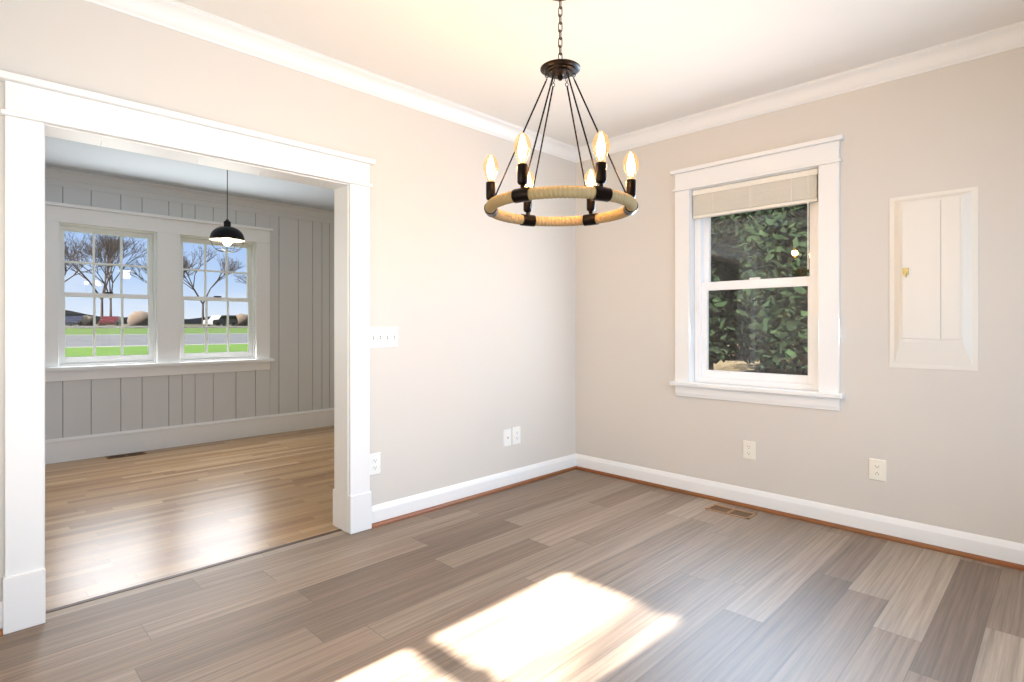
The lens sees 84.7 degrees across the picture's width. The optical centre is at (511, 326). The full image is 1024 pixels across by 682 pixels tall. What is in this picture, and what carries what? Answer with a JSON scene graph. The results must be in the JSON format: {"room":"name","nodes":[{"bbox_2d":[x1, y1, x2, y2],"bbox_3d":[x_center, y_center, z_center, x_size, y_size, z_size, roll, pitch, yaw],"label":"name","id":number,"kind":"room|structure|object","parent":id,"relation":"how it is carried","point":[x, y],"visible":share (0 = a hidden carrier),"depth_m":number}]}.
{"room":"empty dining room","nodes":[
{"label":"empty dining room","id":0,"kind":"room"},
{"bbox_2d":[45,184,333,439],"bbox_3d":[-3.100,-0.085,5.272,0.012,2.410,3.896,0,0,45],"label":"wall","id":1,"kind":"structure","parent":0,"point":[298,376],"depth_m":5.70},
{"bbox_2d":[45,201,274,381],"bbox_3d":[-3.212,-0.280,5.212,0.219,1.464,1.918,0,0,45],"label":"window","id":2,"kind":"structure","parent":1,"relation":"in","point":[94,358],"depth_m":5.09},
{"bbox_2d":[45,408,333,463],"bbox_3d":[-3.087,1.022,5.259,0.026,0.197,3.900,0,0,45],"label":"baseboard","id":3,"kind":"structure","parent":1,"relation":"attached to","point":[59,450],"depth_m":5.22},
{"bbox_2d":[45,166,333,223],"bbox_3d":[-3.076,-1.222,5.247,0.058,0.135,3.900,0,0,45],"label":"crown molding","id":4,"kind":"structure","parent":1,"relation":"attached to","point":[91,181],"depth_m":5.22},
{"bbox_2d":[181,238,251,359],"bbox_3d":[-2.916,-0.263,5.546,0.077,1.159,0.661,0,0,45],"label":"window","id":5,"kind":"structure","parent":1,"relation":"in","point":[206,354],"depth_m":5.54},
{"bbox_2d":[45,136,333,210],"bbox_3d":[-2.037,-1.335,4.216,3.010,0.090,3.900,0,0,45],"label":"ceiling","id":6,"kind":"structure","parent":0,"point":[78,156],"depth_m":4.77},
{"bbox_2d":[209,170,244,252],"bbox_3d":[-2.083,-0.916,4.106,0.238,0.748,0.238,0,0,45],"label":"light","id":7,"kind":"object","parent":6,"relation":"hanging from","point":[226,234],"visible":0.92,"depth_m":4.07},
{"bbox_2d":[0,0,575,601],"bbox_3d":[-0.969,-0.130,3.056,0.140,2.500,4.040,0,0,45],"label":"wall","id":8,"kind":"structure","parent":0,"point":[472,300],"depth_m":3.37},
{"bbox_2d":[0,601,2,628],"bbox_3d":[-2.039,1.063,1.870,0.015,0.114,0.507,0,0,45],"label":"baseboard","id":9,"kind":"structure","parent":8,"relation":"attached to","point":[1,610],"depth_m":2.04},
{"bbox_2d":[0,70,375,634],"bbox_3d":[-1.381,0.099,2.641,0.230,2.043,1.548,0,0,45],"label":"door frame","id":10,"kind":"structure","parent":8,"relation":"attached to","point":[35,111],"depth_m":2.24},
{"bbox_2d":[85,0,584,162],"bbox_3d":[-0.841,-1.336,3.028,0.080,0.088,3.900,0,0,45],"label":"crown molding","id":11,"kind":"structure","parent":8,"relation":"attached to","point":[185,19],"depth_m":2.87},
{"bbox_2d":[370,452,380,475],"bbox_3d":[-0.769,0.775,3.151,0.009,0.122,0.078,0,0,45],"label":"outlet","id":12,"kind":"object","parent":8,"relation":"attached to","point":[375,463],"visible":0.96,"depth_m":3.15},
{"bbox_2d":[370,327,397,347],"bbox_3d":[-0.726,0.064,3.189,0.017,0.119,0.193,0,0,45],"label":"light switch","id":13,"kind":"object","parent":8,"relation":"attached to","point":[383,337],"visible":1,"depth_m":3.19},
{"bbox_2d":[372,453,575,522],"bbox_3d":[-0.152,1.063,3.769,0.015,0.114,1.817,0,0,45],"label":"baseboard","id":14,"kind":"structure","parent":8,"relation":"attached to","point":[387,510],"depth_m":3.61},
{"bbox_2d":[372,466,576,528],"bbox_3d":[-0.145,1.109,3.752,0.018,0.021,1.802,0,0,45],"label":"trim","id":15,"kind":"structure","parent":8,"relation":"attached to","point":[433,508],"depth_m":3.59},
{"bbox_2d":[503,429,510,446],"bbox_3d":[-0.030,0.774,3.897,0.008,0.118,0.074,0,0,45],"label":"outlet","id":16,"kind":"object","parent":8,"relation":"attached to","point":[506,437],"visible":1,"depth_m":3.89},
{"bbox_2d":[513,426,519,444],"bbox_3d":[0.035,0.771,3.961,0.009,0.122,0.078,0,0,45],"label":"duplex electrical outlet","id":17,"kind":"object","parent":8,"relation":"attached to","point":[516,435],"visible":1,"depth_m":3.95},
{"bbox_2d":[0,426,1023,681],"bbox_3d":[-0.710,1.170,2.898,7.030,0.100,4.180,0,0,45],"label":"floor","id":18,"kind":"structure","parent":0,"point":[576,575],"depth_m":2.39},
{"bbox_2d":[105,451,146,458],"bbox_3d":[-3.344,1.118,4.865,0.120,0.004,0.280,0,0,45],"label":"floor vent","id":19,"kind":"object","parent":18,"relation":"in","point":[125,455],"visible":1,"depth_m":4.86},
{"bbox_2d":[46,529,341,612],"bbox_3d":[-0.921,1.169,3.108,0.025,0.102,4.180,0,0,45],"label":"threshold","id":20,"kind":"object","parent":18,"relation":"on","point":[158,580],"depth_m":2.53},
{"bbox_2d":[705,504,756,519],"bbox_3d":[1.321,1.118,3.390,0.265,0.004,0.125,0,0,45],"label":"floor vent","id":21,"kind":"object","parent":18,"relation":"in","point":[732,511],"visible":1,"depth_m":3.38},
{"bbox_2d":[174,0,1023,146],"bbox_3d":[0.407,-1.430,1.788,3.880,0.100,4.180,0,0,45],"label":"ceiling","id":22,"kind":"structure","parent":0,"point":[645,63],"depth_m":2.73},
{"bbox_2d":[483,0,638,226],"bbox_3d":[0.198,-0.918,2.300,0.618,0.924,0.625,0,0,45],"label":"chandelier","id":23,"kind":"object","parent":22,"relation":"hanging from","point":[526,193],"visible":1,"depth_m":2.26},
{"bbox_2d":[576,47,1023,543],"bbox_3d":[0.713,-0.130,4.331,7.030,2.500,0.140,0,0,45],"label":"wall","id":24,"kind":"structure","parent":0,"point":[947,446],"depth_m":3.05},
{"bbox_2d":[743,440,755,459],"bbox_3d":[1.469,0.768,3.477,0.079,0.114,0.009,0,0,45],"label":"duplex electrical outlet","id":25,"kind":"object","parent":24,"relation":"attached to","point":[749,449],"visible":1,"depth_m":3.47},
{"bbox_2d":[670,134,844,410],"bbox_3d":[1.504,-0.291,3.507,1.043,1.526,0.185,0,0,45],"label":"east window","id":26,"kind":"structure","parent":24,"relation":"in","point":[703,372],"depth_m":3.44},
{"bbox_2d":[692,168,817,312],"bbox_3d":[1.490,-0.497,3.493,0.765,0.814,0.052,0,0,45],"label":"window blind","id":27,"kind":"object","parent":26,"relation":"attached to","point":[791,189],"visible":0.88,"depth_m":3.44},
{"bbox_2d":[576,454,1023,564],"bbox_3d":[1.766,1.063,3.178,3.570,0.114,0.015,0,0,45],"label":"baseboard","id":28,"kind":"structure","parent":24,"relation":"attached to","point":[996,548],"depth_m":3.15},
{"bbox_2d":[577,466,1023,570],"bbox_3d":[1.754,1.109,3.166,3.540,0.021,0.018,0,0,45],"label":"trim","id":29,"kind":"structure","parent":24,"relation":"attached to","point":[815,521],"depth_m":3.14},
{"bbox_2d":[577,21,1023,159],"bbox_3d":[1.753,-1.336,3.144,3.420,0.088,0.080,0,0,45],"label":"crown molding","id":30,"kind":"structure","parent":24,"relation":"attached to","point":[1008,37],"depth_m":3.11},
{"bbox_2d":[869,458,885,481],"bbox_3d":[1.951,0.768,2.998,0.080,0.114,0.009,0,0,45],"label":"outlet","id":31,"kind":"object","parent":24,"relation":"attached to","point":[877,469],"visible":1,"depth_m":2.99},
{"bbox_2d":[889,186,977,370],"bbox_3d":[2.108,-0.229,2.822,0.363,0.892,0.036,0,0,45],"label":"door","id":32,"kind":"structure","parent":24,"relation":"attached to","point":[933,280],"depth_m":2.81},
{"label":"outside","id":33,"kind":"structure","parent":0,"visible":0},
{"bbox_2d":[65,310,210,323],"bbox_3d":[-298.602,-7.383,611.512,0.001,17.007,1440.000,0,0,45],"label":"hills","id":34,"kind":"structure","parent":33,"point":[70,313],"depth_m":537.53},
{"bbox_2d":[65,324,813,390],"bbox_3d":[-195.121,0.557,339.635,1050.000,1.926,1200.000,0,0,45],"label":"ground","id":35,"kind":"structure","parent":33,"point":[222,338],"depth_m":33.20},
{"bbox_2d":[65,316,89,325],"bbox_3d":[-56.160,-0.614,72.267,2.100,1.468,4.830,0,0,-23],"label":"car","id":36,"kind":"object","parent":35,"relation":"on","point":[76,319],"depth_m":71.41},
{"bbox_2d":[99,316,120,325],"bbox_3d":[-53.837,-0.622,75.315,2.100,1.468,4.830,0,0,-27],"label":"car","id":37,"kind":"object","parent":35,"relation":"on","point":[113,321],"depth_m":74.14},
{"bbox_2d":[65,232,247,325],"bbox_3d":[-63.099,-8.089,90.738,47.237,17.131,54.005,0,0,45],"label":"trees","id":38,"kind":"object","parent":35,"relation":"on","point":[142,318],"depth_m":89.31},
{"bbox_2d":[203,315,237,325],"bbox_3d":[-43.899,-0.781,84.613,2.100,1.803,4.830,0,0,17],"label":"car","id":39,"kind":"object","parent":35,"relation":"on","point":[212,318],"depth_m":83.75},
{"bbox_2d":[703,203,809,382],"bbox_3d":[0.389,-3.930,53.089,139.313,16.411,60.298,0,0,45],"label":"hedge","id":40,"kind":"object","parent":35,"relation":"on","point":[780,295],"depth_m":9.95}
]}

